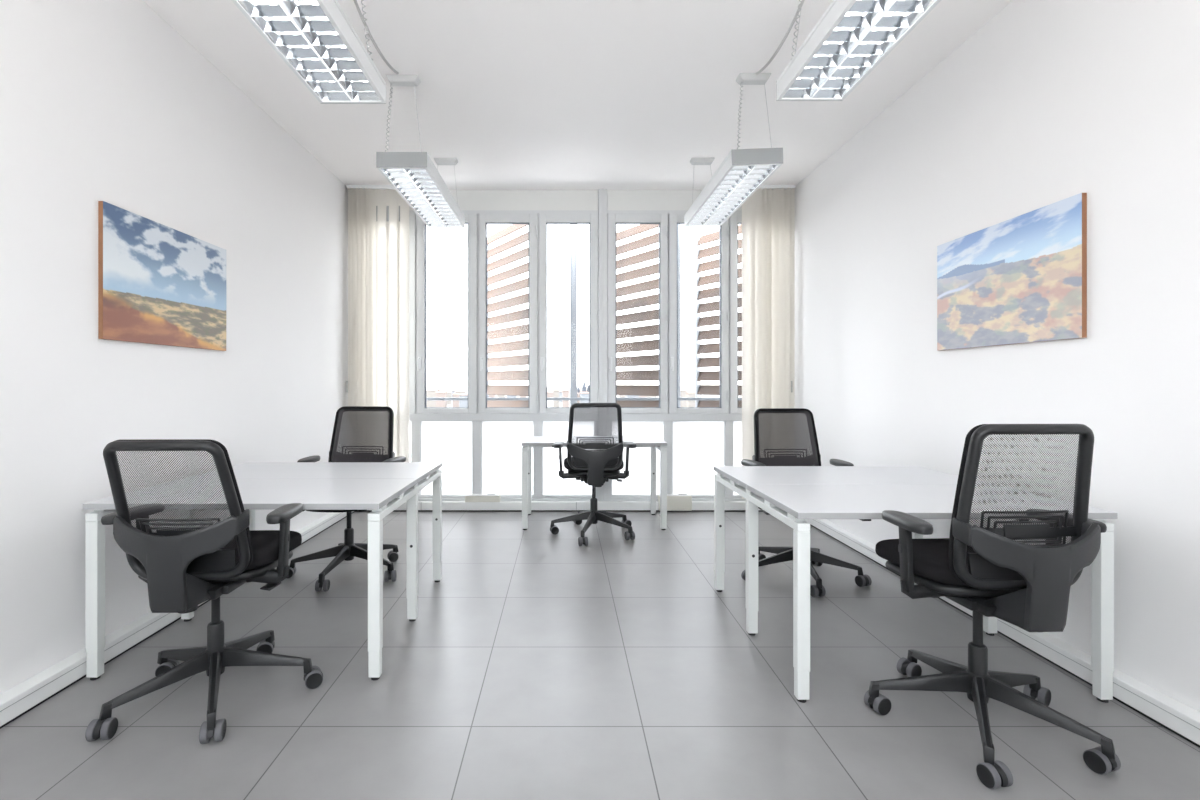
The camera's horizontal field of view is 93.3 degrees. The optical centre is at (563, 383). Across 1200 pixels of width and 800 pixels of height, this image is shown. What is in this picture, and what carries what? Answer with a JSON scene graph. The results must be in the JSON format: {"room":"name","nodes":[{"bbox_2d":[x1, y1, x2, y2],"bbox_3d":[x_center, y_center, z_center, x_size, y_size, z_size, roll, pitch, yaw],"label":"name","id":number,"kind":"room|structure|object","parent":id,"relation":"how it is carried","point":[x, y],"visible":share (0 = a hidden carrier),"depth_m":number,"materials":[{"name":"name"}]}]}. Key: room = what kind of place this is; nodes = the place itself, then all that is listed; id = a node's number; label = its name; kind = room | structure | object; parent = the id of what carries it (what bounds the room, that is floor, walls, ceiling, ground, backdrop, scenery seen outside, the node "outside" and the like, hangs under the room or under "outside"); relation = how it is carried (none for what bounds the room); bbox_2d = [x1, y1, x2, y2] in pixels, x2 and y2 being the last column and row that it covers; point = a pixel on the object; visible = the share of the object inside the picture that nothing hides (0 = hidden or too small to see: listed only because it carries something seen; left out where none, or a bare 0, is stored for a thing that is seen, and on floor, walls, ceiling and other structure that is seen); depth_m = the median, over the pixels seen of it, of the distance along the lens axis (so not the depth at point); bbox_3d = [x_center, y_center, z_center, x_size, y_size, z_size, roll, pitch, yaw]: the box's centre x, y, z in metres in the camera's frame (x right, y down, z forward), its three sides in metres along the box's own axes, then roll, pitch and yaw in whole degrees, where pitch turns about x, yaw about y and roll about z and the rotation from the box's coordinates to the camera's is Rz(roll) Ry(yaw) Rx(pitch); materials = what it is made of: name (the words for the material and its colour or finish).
{"room":"open-plan office","nodes":[
{"label":"open-plan office","id":0,"kind":"room"},
{"bbox_2d":[0,0,347,693],"bbox_3d":[-2.165,-0.326,2.220,0.250,3.070,6.640,0,0,0],"label":"wall","id":1,"kind":"structure","parent":0,"point":[101,100],"depth_m":2.60,"materials":[{"name":"white paint"}]},
{"bbox_2d":[98,201,225,350],"bbox_3d":[-2.029,-0.500,2.930,0.021,0.605,0.906,0,0,0],"label":"picture","id":2,"kind":"object","parent":1,"relation":"attached to","point":[159,284],"visible":1,"depth_m":2.80,"materials":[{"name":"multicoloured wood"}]},
{"bbox_2d":[0,511,354,728],"bbox_3d":[-2.003,1.165,2.272,0.074,0.087,6.145,0,0,0],"label":"baseboard","id":3,"kind":"structure","parent":1,"relation":"attached to","point":[15,702],"depth_m":2.30,"materials":[{"name":"white painted wood"}]},
{"bbox_2d":[409,421,410,461],"bbox_3d":[-1.705,0.713,5.444,0.494,0.723,0.024,0,0,0],"label":"window","id":4,"kind":"structure","parent":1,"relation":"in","point":[409,421],"depth_m":5.45,"materials":[{"name":"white glass"}]},
{"bbox_2d":[409,214,415,413],"bbox_3d":[-1.695,-0.673,5.427,0.562,1.912,0.086,0,0,0],"label":"window","id":5,"kind":"structure","parent":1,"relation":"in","point":[412,217],"depth_m":5.40,"materials":[{"name":"silver metal"}]},
{"bbox_2d":[355,501,763,511],"bbox_3d":[0.070,1.164,5.384,4.220,0.090,0.072,0,0,0],"label":"baseboard","id":6,"kind":"structure","parent":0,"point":[423,506],"depth_m":5.35,"materials":[{"name":"white"}]},
{"bbox_2d":[465,494,500,501],"bbox_3d":[-0.767,1.081,5.370,0.331,0.073,0.071,0,0,0],"label":"cable box","id":7,"kind":"object","parent":6,"relation":"on","point":[468,497],"visible":1,"depth_m":5.34,"materials":[{"name":"white plastic"}]},
{"bbox_2d":[658,494,691,510],"bbox_3d":[1.056,1.121,5.367,0.312,0.152,0.075,0,0,0],"label":"cable box","id":8,"kind":"object","parent":6,"relation":"on","point":[675,502],"visible":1,"depth_m":5.33,"materials":[{"name":"white plastic"}]},
{"bbox_2d":[143,0,1012,189],"bbox_3d":[0.070,-1.986,2.220,4.820,0.250,6.640,0,0,0],"label":"ceiling","id":9,"kind":"structure","parent":0,"point":[524,94],"depth_m":3.52,"materials":[{"name":"white paint"}]},
{"bbox_2d":[231,0,385,103],"bbox_3d":[-0.977,-1.583,1.970,0.311,0.557,1.318,0,0,0],"label":"pendant lamp","id":10,"kind":"object","parent":9,"relation":"hanging from","point":[316,39],"visible":1,"depth_m":2.25,"materials":[{"name":"white metal"}]},
{"bbox_2d":[353,0,398,73],"bbox_3d":[-0.990,-1.816,2.990,0.016,0.080,0.744,0,0,1],"label":"cable","id":11,"kind":"object","parent":9,"relation":"attached to","point":[356,4],"visible":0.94,"depth_m":2.96,"materials":[{"name":"grey plastic"}]},
{"bbox_2d":[346,185,408,461],"bbox_3d":[-1.737,-0.391,5.300,0.594,2.940,0.100,0,0,0],"label":"curtain","id":12,"kind":"object","parent":9,"relation":"hanging from","point":[378,219],"visible":0.77,"depth_m":5.30,"materials":[{"name":"beige fabric"}]},
{"bbox_2d":[376,75,464,227],"bbox_3d":[-0.975,-1.583,4.065,0.311,0.557,1.335,0,0,0],"label":"pendant lamp","id":13,"kind":"object","parent":9,"relation":"hanging from","point":[413,175],"visible":1,"depth_m":3.75,"materials":[{"name":"grey metal"}]},
{"bbox_2d":[684,73,782,226],"bbox_3d":[1.150,-1.580,4.039,0.311,0.562,1.377,0,0,0],"label":"pendant lamp","id":14,"kind":"object","parent":9,"relation":"hanging from","point":[742,172],"visible":1,"depth_m":3.70,"materials":[{"name":"grey metal"}]},
{"bbox_2d":[742,185,794,498],"bbox_3d":[1.923,-0.391,5.300,0.494,2.940,0.106,0,0,0],"label":"curtain","id":15,"kind":"object","parent":9,"relation":"hanging from","point":[768,215],"visible":0.63,"depth_m":5.29,"materials":[{"name":"beige fabric"}]},
{"bbox_2d":[756,0,803,74],"bbox_3d":[1.145,-1.816,2.992,0.016,0.080,0.749,0,0,1],"label":"cable","id":16,"kind":"object","parent":9,"relation":"attached to","point":[795,17],"visible":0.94,"depth_m":2.95,"materials":[{"name":"grey plastic"}]},
{"bbox_2d":[776,0,940,100],"bbox_3d":[1.133,-1.583,1.945,0.311,0.557,1.318,0,0,0],"label":"pendant lamp","id":17,"kind":"object","parent":9,"relation":"hanging from","point":[851,38],"visible":1,"depth_m":2.23,"materials":[{"name":"grey metal"}]},
{"bbox_2d":[0,512,1199,799],"bbox_3d":[0.070,1.309,2.220,4.820,0.200,6.640,0,0,0],"label":"floor","id":18,"kind":"structure","parent":0,"point":[540,664],"depth_m":2.19,"materials":[{"name":"tile"}]},
{"bbox_2d":[85,439,322,743],"bbox_3d":[-1.318,0.698,2.211,0.719,1.022,0.696,0,0,-1],"label":"office chair","id":19,"kind":"object","parent":18,"relation":"on","point":[182,568],"visible":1,"depth_m":1.97,"materials":[{"name":"black plastic"}]},
{"bbox_2d":[82,462,442,679],"bbox_3d":[-1.348,0.847,2.890,1.202,0.725,1.206,0,0,0],"label":"desk","id":20,"kind":"object","parent":18,"relation":"on","point":[381,488],"visible":0.78,"depth_m":2.52,"materials":[{"name":"laminate"}]},
{"bbox_2d":[287,406,405,591],"bbox_3d":[-1.382,0.681,3.598,0.738,1.055,0.676,0,0,4],"label":"office chair","id":21,"kind":"object","parent":18,"relation":"on","point":[380,427],"visible":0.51,"depth_m":3.80,"materials":[{"name":"black plastic"}]},
{"bbox_2d":[550,403,635,545],"bbox_3d":[0.231,0.676,4.549,0.687,1.066,0.730,0,0,0],"label":"office chair","id":22,"kind":"object","parent":18,"relation":"on","point":[592,467],"visible":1,"depth_m":4.36,"materials":[{"name":"black plastic"}]},
{"bbox_2d":[521,436,666,529],"bbox_3d":[0.255,0.847,4.954,1.202,0.725,0.601,0,0,0],"label":"writing desk","id":23,"kind":"object","parent":18,"relation":"on","point":[653,442],"visible":0.91,"depth_m":4.69,"materials":[{"name":"laminate"}]},
{"bbox_2d":[741,408,871,596],"bbox_3d":[1.456,0.686,3.524,0.732,1.045,0.694,0,0,-3],"label":"office chair","id":24,"kind":"object","parent":18,"relation":"on","point":[762,417],"visible":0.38,"depth_m":3.72,"materials":[{"name":"black plastic"}]},
{"bbox_2d":[713,466,1117,702],"bbox_3d":[1.485,0.847,2.728,1.202,0.725,1.206,0,0,0],"label":"desk","id":25,"kind":"object","parent":18,"relation":"on","point":[792,495],"visible":0.77,"depth_m":2.37,"materials":[{"name":"laminate"}]},
{"bbox_2d":[864,424,1120,788],"bbox_3d":[1.485,0.668,2.024,0.719,1.082,0.703,0,0,-3],"label":"office chair","id":26,"kind":"object","parent":18,"relation":"on","point":[989,573],"visible":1,"depth_m":1.81,"materials":[{"name":"black plastic"}]},
{"bbox_2d":[795,0,1199,711],"bbox_3d":[2.305,-0.326,2.220,0.250,3.070,6.640,0,0,0],"label":"wall","id":27,"kind":"structure","parent":0,"point":[1048,102],"depth_m":2.51,"materials":[{"name":"white paint"}]},
{"bbox_2d":[420,421,471,495],"bbox_3d":[-1.125,0.713,5.444,0.504,0.723,0.024,0,0,0],"label":"window","id":28,"kind":"structure","parent":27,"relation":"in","point":[449,443],"depth_m":5.45,"materials":[{"name":"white glass"}]},
{"bbox_2d":[417,214,476,413],"bbox_3d":[-1.113,-0.673,5.407,0.580,1.912,0.127,0,0,0],"label":"window","id":29,"kind":"structure","parent":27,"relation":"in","point":[470,219],"depth_m":5.40,"materials":[{"name":"silver metal"}]},
{"bbox_2d":[481,421,533,495],"bbox_3d":[-0.537,0.713,5.444,0.508,0.723,0.024,0,0,0],"label":"window","id":30,"kind":"structure","parent":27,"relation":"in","point":[501,448],"depth_m":5.45,"materials":[{"name":"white glass"}]},
{"bbox_2d":[479,214,537,413],"bbox_3d":[-0.526,-0.673,5.407,0.565,1.912,0.127,0,0,0],"label":"window","id":31,"kind":"structure","parent":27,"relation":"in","point":[484,219],"depth_m":5.40,"materials":[{"name":"silver metal"}]},
{"bbox_2d":[542,421,594,495],"bbox_3d":[0.047,0.713,5.444,0.506,0.723,0.024,0,0,0],"label":"window","id":32,"kind":"structure","parent":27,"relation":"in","point":[553,484],"depth_m":5.45,"materials":[{"name":"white glass"}]},
{"bbox_2d":[539,214,598,413],"bbox_3d":[0.051,-0.673,5.407,0.569,1.912,0.127,0,0,0],"label":"window","id":33,"kind":"structure","parent":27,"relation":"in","point":[544,219],"depth_m":5.40,"materials":[{"name":"silver metal"}]},
{"bbox_2d":[409,190,741,209],"bbox_3d":[0.070,-1.763,5.470,4.220,0.197,0.100,0,0,0],"label":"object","id":34,"kind":"structure","parent":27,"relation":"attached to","point":[466,199],"depth_m":5.42,"materials":[{"name":"white paint"}]},
{"bbox_2d":[409,210,745,500],"bbox_3d":[0.095,-0.228,5.452,4.270,2.873,0.115,0,0,0],"label":"window frame","id":35,"kind":"structure","parent":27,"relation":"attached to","point":[415,419],"depth_m":5.42,"materials":[{"name":"silver metal"}]},
{"bbox_2d":[595,189,611,500],"bbox_3d":[0.380,-0.371,5.452,0.159,2.980,0.136,0,0,0],"label":"trim","id":36,"kind":"structure","parent":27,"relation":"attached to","point":[604,493],"depth_m":5.39,"materials":[{"name":"silver metal"}]},
{"bbox_2d":[607,214,667,413],"bbox_3d":[0.710,-0.673,5.407,0.574,1.912,0.127,0,0,0],"label":"window","id":37,"kind":"structure","parent":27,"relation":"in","point":[612,219],"depth_m":5.40,"materials":[{"name":"silver metal"}]},
{"bbox_2d":[612,421,663,495],"bbox_3d":[0.715,0.713,5.444,0.511,0.723,0.024,0,0,0],"label":"window","id":38,"kind":"structure","parent":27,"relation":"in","point":[637,483],"depth_m":5.45,"materials":[{"name":"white glass"}]},
{"bbox_2d":[668,214,728,413],"bbox_3d":[1.296,-0.673,5.407,0.572,1.912,0.127,0,0,0],"label":"window","id":39,"kind":"structure","parent":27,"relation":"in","point":[674,220],"depth_m":5.40,"materials":[{"name":"silver metal"}]},
{"bbox_2d":[672,421,724,495],"bbox_3d":[1.298,0.713,5.444,0.509,0.723,0.024,0,0,0],"label":"window","id":40,"kind":"structure","parent":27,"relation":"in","point":[697,446],"depth_m":5.45,"materials":[{"name":"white glass"}]},
{"bbox_2d":[729,214,741,413],"bbox_3d":[1.883,-0.673,5.427,0.576,1.912,0.086,0,0,0],"label":"window","id":41,"kind":"structure","parent":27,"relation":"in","point":[734,219],"depth_m":5.40,"materials":[{"name":"silver metal"}]},
{"bbox_2d":[733,421,741,495],"bbox_3d":[1.885,0.713,5.444,0.518,0.723,0.024,0,0,0],"label":"window","id":42,"kind":"structure","parent":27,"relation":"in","point":[737,425],"depth_m":5.45,"materials":[{"name":"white glass"}]},
{"bbox_2d":[805,519,1199,747],"bbox_3d":[2.143,1.165,2.272,0.074,0.087,6.145,0,0,0],"label":"baseboard","id":43,"kind":"structure","parent":27,"relation":"attached to","point":[1164,710],"depth_m":2.31,"materials":[{"name":"white painted wood"}]},
{"bbox_2d":[937,193,1086,350],"bbox_3d":[2.169,-0.495,2.808,0.021,0.604,0.911,0,0,0],"label":"picture","id":44,"kind":"object","parent":27,"relation":"attached to","point":[1020,279],"visible":1,"depth_m":2.68,"materials":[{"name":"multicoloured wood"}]},
{"label":"outside","id":45,"kind":"structure","parent":0,"visible":0},
{"bbox_2d":[427,387,741,406],"bbox_3d":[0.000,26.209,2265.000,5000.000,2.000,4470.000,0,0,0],"label":"terrain","id":46,"kind":"structure","parent":45,"point":[549,402],"depth_m":2589.80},
{"bbox_2d":[427,389,439,406],"bbox_3d":[-140.568,15.509,610.000,12.633,19.400,12.633,0,0,4],"label":"building","id":47,"kind":"structure","parent":46,"relation":"on","point":[431,393],"depth_m":604.12,"materials":[{"name":"grey"}]},
{"bbox_2d":[436,391,446,406],"bbox_3d":[-112.330,15.963,520.000,9.271,18.492,9.271,0,0,1],"label":"building","id":48,"kind":"structure","parent":46,"relation":"on","point":[439,394],"depth_m":515.85,"materials":[{"name":"grey"}]},
{"bbox_2d":[446,391,451,404],"bbox_3d":[-145.482,17.174,700.000,14.118,16.070,14.118,0,0,-10],"label":"building","id":49,"kind":"structure","parent":46,"relation":"on","point":[449,393],"depth_m":694.32,"materials":[{"name":"grey"}]},
{"bbox_2d":[452,393,459,406],"bbox_3d":[-115.865,17.545,610.000,7.408,15.328,7.408,0,0,-5],"label":"building","id":50,"kind":"structure","parent":46,"relation":"on","point":[455,395],"depth_m":606.78,"materials":[{"name":"grey"}]},
{"bbox_2d":[455,390,464,393],"bbox_3d":[-144.371,17.129,790.000,14.229,16.160,14.229,0,0,-11],"label":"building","id":51,"kind":"structure","parent":46,"relation":"on","point":[456,391],"depth_m":784.17,"materials":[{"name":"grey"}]},
{"bbox_2d":[459,393,467,406],"bbox_3d":[-89.807,16.976,520.000,10.595,16.466,10.595,0,0,5],"label":"building","id":52,"kind":"structure","parent":46,"relation":"on","point":[462,403],"depth_m":515.34,"materials":[{"name":"grey"}]},
{"bbox_2d":[547,391,552,397],"bbox_3d":[-21.176,18.411,880.000,13.341,13.596,13.341,0,0,-4],"label":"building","id":53,"kind":"structure","parent":46,"relation":"on","point":[549,393],"depth_m":873.85,"materials":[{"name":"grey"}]},
{"bbox_2d":[553,389,559,406],"bbox_3d":[-7.879,15.439,610.000,7.163,19.540,7.163,0,0,1],"label":"building","id":54,"kind":"structure","parent":46,"relation":"on","point":[555,391],"depth_m":606.78,"materials":[{"name":"grey"}]},
{"bbox_2d":[562,389,568,406],"bbox_3d":[1.876,15.067,520.000,6.424,20.285,6.424,0,0,-6],"label":"building","id":55,"kind":"structure","parent":46,"relation":"on","point":[565,392],"depth_m":517.30,"materials":[{"name":"grey"}]},
{"bbox_2d":[577,378,588,402],"bbox_3d":[20.017,7.959,564.800,13.000,34.500,14.400,0,0,0],"label":"church","id":56,"kind":"structure","parent":46,"relation":"on","point":[584,387],"depth_m":562.00,"materials":[{"name":"grey stone"}]},
{"bbox_2d":[580,392,588,402],"bbox_3d":[19.200,16.134,520.000,8.239,18.150,8.238,0,0,-9],"label":"building","id":57,"kind":"structure","parent":46,"relation":"on","point":[582,394],"depth_m":516.48,"materials":[{"name":"grey"}]},
{"bbox_2d":[626,395,638,397],"bbox_3d":[74.184,17.357,610.000,13.131,15.704,13.131,0,0,-4],"label":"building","id":58,"kind":"structure","parent":46,"relation":"on","point":[627,396],"depth_m":603.97,"materials":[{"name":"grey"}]},
{"bbox_2d":[680,389,685,406],"bbox_3d":[107.217,14.940,520.000,9.105,20.538,9.105,0,0,-9],"label":"building","id":59,"kind":"structure","parent":46,"relation":"on","point":[682,391],"depth_m":516.22,"materials":[{"name":"grey"}]},
{"bbox_2d":[686,392,694,406],"bbox_3d":[137.577,16.894,610.000,9.320,16.630,9.320,0,0,-9],"label":"building","id":60,"kind":"structure","parent":46,"relation":"on","point":[689,403],"depth_m":605.74,"materials":[{"name":"grey"}]},
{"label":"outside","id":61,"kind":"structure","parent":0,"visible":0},
{"bbox_3d":[0.100,1.744,6.430,7.000,0.170,1.740,0,0,0],"label":"trim","id":62,"kind":"structure","parent":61,"visible":0},
{"bbox_2d":[487,224,528,406],"bbox_3d":[-0.596,-0.062,6.313,0.060,3.442,1.300,0,0,-33],"label":"shutter","id":63,"kind":"object","parent":62,"relation":"on","point":[517,360],"visible":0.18,"depth_m":6.35,"materials":[{"name":"brown wood"}]},
{"bbox_2d":[570,224,576,405],"bbox_3d":[0.115,-0.366,6.386,0.079,4.050,0.087,0,0,0],"label":"steel post","id":64,"kind":"object","parent":62,"relation":"on","point":[573,227],"visible":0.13,"depth_m":6.35,"materials":[{"name":"grey metal"}]},
{"bbox_2d":[427,398,741,399],"bbox_3d":[0.100,0.872,5.620,6.600,1.474,0.040,0,0,0],"label":"railing","id":65,"kind":"object","parent":62,"relation":"on","point":[427,398],"visible":0.06,"depth_m":5.60,"materials":[{"name":"grey metal"}]},
{"bbox_2d":[616,224,679,406],"bbox_3d":[0.845,-0.062,6.287,0.060,3.442,1.220,0,0,-33],"label":"shutter","id":66,"kind":"object","parent":62,"relation":"on","point":[648,345],"visible":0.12,"depth_m":6.28,"materials":[{"name":"brown wood"}]},
{"bbox_2d":[695,224,741,406],"bbox_3d":[1.973,-0.062,6.285,0.060,3.442,1.320,0,0,-33],"label":"shutter","id":67,"kind":"object","parent":62,"relation":"on","point":[714,250],"visible":0.3,"depth_m":6.68,"materials":[{"name":"brown wood"}]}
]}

